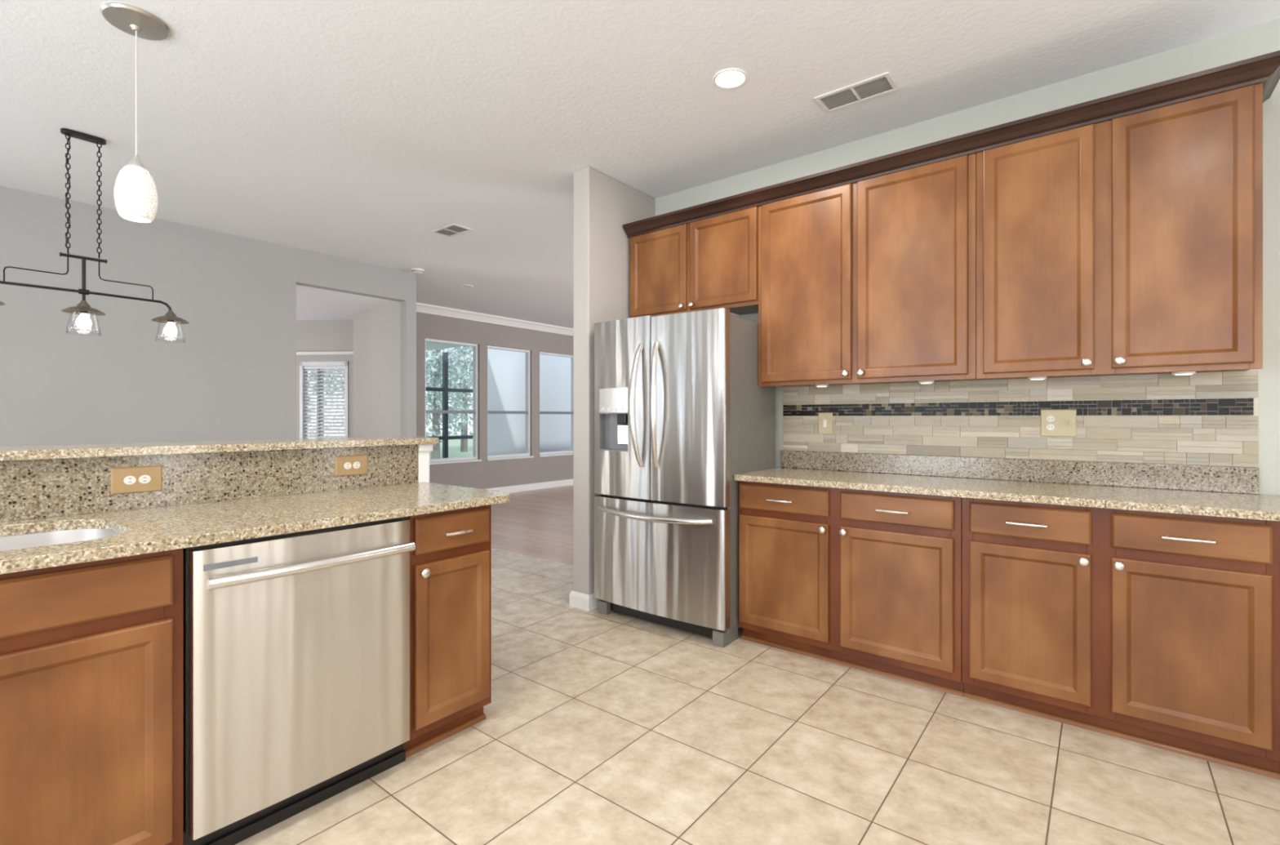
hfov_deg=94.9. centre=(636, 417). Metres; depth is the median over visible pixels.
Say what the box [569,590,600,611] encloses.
baseboard
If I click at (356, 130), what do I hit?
ceiling
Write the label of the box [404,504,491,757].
base cabinet
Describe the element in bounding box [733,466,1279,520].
countertop
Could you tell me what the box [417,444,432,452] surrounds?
trim
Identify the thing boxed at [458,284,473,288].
recessed light
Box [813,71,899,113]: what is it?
ceiling vent
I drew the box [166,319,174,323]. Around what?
socket
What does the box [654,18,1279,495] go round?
wall
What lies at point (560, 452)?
window
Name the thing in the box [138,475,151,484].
receptacle
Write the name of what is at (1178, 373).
puck light
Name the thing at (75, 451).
bar ledge
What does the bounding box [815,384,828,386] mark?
puck light
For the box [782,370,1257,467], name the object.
tile backsplash
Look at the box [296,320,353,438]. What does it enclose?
wall
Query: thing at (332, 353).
trim
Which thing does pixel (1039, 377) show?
puck light
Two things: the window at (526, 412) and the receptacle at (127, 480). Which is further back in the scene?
the window at (526, 412)
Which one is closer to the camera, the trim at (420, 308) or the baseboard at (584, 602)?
the baseboard at (584, 602)
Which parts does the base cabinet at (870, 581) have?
handle, drawer, door, knob, knob, shoe moulding, handle, drawer, door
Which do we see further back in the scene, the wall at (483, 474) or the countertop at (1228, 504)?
the wall at (483, 474)
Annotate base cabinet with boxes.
[0,548,183,844]
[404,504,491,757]
[738,480,964,696]
[961,497,1279,779]
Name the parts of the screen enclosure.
post, rail, rail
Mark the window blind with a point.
(326, 368)
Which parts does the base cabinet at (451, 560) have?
knob, shoe moulding, drawer, door, handle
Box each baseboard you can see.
[485,478,573,493]
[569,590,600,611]
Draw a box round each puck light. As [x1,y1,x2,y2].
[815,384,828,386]
[918,380,934,383]
[1027,376,1046,379]
[1171,371,1195,375]
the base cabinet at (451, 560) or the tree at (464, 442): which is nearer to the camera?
the base cabinet at (451, 560)
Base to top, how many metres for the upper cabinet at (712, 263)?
0.593 m
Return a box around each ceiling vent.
[431,223,472,237]
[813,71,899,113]
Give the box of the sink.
[0,528,119,551]
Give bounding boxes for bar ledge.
[0,435,439,460]
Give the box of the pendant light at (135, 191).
[100,2,170,222]
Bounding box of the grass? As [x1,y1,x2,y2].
[429,434,472,458]
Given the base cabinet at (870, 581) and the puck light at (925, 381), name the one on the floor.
the base cabinet at (870, 581)
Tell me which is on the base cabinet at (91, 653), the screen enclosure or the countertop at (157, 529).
the countertop at (157, 529)
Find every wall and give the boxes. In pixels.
[0,185,416,446]
[7,166,654,594]
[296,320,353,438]
[353,302,399,436]
[416,311,573,488]
[487,348,570,455]
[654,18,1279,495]
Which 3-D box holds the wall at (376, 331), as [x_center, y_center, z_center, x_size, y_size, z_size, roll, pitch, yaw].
[-2.984,-0.186,6.861,1.070,2.823,0.123,0,0,38]
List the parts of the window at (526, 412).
sash rail, sill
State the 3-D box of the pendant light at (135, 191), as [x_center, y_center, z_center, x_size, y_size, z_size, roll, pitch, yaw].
[-2.014,-1.198,2.367,0.216,0.799,0.216,0,0,38]
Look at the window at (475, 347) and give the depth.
9.09 m
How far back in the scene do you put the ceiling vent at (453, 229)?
5.02 m
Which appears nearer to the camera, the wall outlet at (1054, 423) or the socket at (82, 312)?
the wall outlet at (1054, 423)
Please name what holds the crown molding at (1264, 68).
attached to the upper cabinet at (873, 280)
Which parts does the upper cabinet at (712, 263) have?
door, knob, knob, door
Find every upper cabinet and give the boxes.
[629,206,758,318]
[758,152,985,386]
[976,82,1262,379]
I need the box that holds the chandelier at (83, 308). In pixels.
[0,128,189,342]
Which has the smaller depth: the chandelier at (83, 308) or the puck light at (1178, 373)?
the puck light at (1178, 373)
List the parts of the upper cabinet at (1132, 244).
door, knob, knob, door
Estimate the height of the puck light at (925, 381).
0.020 m
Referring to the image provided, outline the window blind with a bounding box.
[303,365,344,437]
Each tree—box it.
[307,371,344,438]
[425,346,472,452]
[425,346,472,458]
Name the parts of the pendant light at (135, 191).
lamp shade, cord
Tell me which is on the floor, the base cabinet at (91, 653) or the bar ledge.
the base cabinet at (91, 653)
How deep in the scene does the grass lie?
25.27 m
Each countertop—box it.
[0,481,510,574]
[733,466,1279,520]
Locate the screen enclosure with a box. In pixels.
[425,351,472,457]
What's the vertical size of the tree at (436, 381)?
5.500 m
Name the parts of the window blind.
head rail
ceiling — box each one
[0,0,1279,328]
[296,284,399,320]
[425,341,464,350]
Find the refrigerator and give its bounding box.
[594,307,775,647]
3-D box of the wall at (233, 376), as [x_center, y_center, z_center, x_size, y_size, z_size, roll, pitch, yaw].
[-4.526,-0.186,3.965,0.120,2.823,6.576,0,0,38]
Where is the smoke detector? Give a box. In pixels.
[410,267,424,274]
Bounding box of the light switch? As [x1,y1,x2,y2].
[817,412,832,434]
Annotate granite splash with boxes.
[0,444,417,521]
[781,449,1258,493]
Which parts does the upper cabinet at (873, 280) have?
door, knob, knob, door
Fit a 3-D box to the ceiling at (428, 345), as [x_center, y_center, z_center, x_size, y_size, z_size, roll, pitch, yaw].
[-3.987,-1.435,10.003,3.310,0.080,3.100,0,0,38]
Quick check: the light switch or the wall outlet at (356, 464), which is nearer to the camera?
the wall outlet at (356, 464)
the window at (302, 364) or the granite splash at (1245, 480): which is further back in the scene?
the window at (302, 364)
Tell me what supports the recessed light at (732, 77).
in the ceiling at (356, 130)
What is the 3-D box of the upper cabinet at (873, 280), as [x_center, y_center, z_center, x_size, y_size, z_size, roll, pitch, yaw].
[1.229,-0.717,3.183,1.109,1.073,0.370,0,0,38]
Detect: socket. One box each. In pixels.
[79,310,88,314]
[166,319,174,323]
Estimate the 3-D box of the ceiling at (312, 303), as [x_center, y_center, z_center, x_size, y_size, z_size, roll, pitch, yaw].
[-4.827,-1.325,6.519,3.530,0.100,3.800,0,0,38]
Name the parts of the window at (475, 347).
sash rail, sill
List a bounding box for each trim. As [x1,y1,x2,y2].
[296,351,353,355]
[416,302,573,335]
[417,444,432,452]
[417,451,429,482]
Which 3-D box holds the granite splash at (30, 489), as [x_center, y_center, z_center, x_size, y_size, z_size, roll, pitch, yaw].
[-1.681,0.219,2.027,0.020,0.183,2.023,0,0,38]
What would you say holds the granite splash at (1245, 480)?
on the countertop at (1228, 504)
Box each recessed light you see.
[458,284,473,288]
[712,67,747,88]
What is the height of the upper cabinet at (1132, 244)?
1.073 m
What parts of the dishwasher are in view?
kick plate, handle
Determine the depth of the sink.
1.76 m
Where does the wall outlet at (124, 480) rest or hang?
attached to the granite splash at (30, 489)
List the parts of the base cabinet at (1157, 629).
handle, door, drawer, knob, knob, shoe moulding, handle, drawer, door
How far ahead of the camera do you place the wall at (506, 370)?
11.85 m
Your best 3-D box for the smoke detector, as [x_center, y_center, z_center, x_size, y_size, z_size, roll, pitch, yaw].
[-2.363,-1.578,6.349,0.136,0.040,0.136,0,0,38]
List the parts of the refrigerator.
control panel, door, handle, handle, handle, freezer drawer, door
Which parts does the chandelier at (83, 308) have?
brace rod, chain, stem, bulb, chain, brace rod, bulb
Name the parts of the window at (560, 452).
sill, sash rail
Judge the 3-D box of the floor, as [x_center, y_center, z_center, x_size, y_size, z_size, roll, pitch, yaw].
[-1.024,1.250,5.221,12.300,0.050,13.100,0,0,38]
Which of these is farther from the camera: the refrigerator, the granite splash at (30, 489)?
the refrigerator
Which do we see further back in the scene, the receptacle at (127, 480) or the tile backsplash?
the tile backsplash
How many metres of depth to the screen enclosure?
12.57 m
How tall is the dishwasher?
0.884 m
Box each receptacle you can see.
[123,475,136,484]
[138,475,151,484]
[343,462,351,469]
[352,462,360,468]
[1046,415,1054,422]
[1046,423,1054,430]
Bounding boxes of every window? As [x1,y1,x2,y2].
[299,361,348,438]
[425,337,481,464]
[486,345,533,460]
[538,351,573,457]
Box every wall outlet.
[111,465,162,494]
[334,454,367,476]
[1040,408,1075,436]
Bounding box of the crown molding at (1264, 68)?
[622,50,1279,238]
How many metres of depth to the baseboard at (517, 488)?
9.94 m
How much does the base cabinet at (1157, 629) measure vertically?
0.882 m
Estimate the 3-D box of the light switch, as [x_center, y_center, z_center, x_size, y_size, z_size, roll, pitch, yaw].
[1.121,0.035,3.486,0.086,0.129,0.010,0,0,38]
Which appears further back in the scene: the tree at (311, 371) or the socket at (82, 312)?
the tree at (311, 371)
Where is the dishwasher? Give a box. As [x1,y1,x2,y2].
[183,516,415,844]
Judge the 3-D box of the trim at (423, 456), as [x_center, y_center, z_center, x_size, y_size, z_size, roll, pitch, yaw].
[-1.033,0.695,2.843,0.021,1.060,0.058,0,0,38]
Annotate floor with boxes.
[235,484,1279,844]
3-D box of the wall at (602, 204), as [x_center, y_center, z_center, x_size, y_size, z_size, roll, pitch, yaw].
[-1.141,-0.186,2.807,0.160,2.823,3.915,0,0,38]
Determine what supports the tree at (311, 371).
on the grass

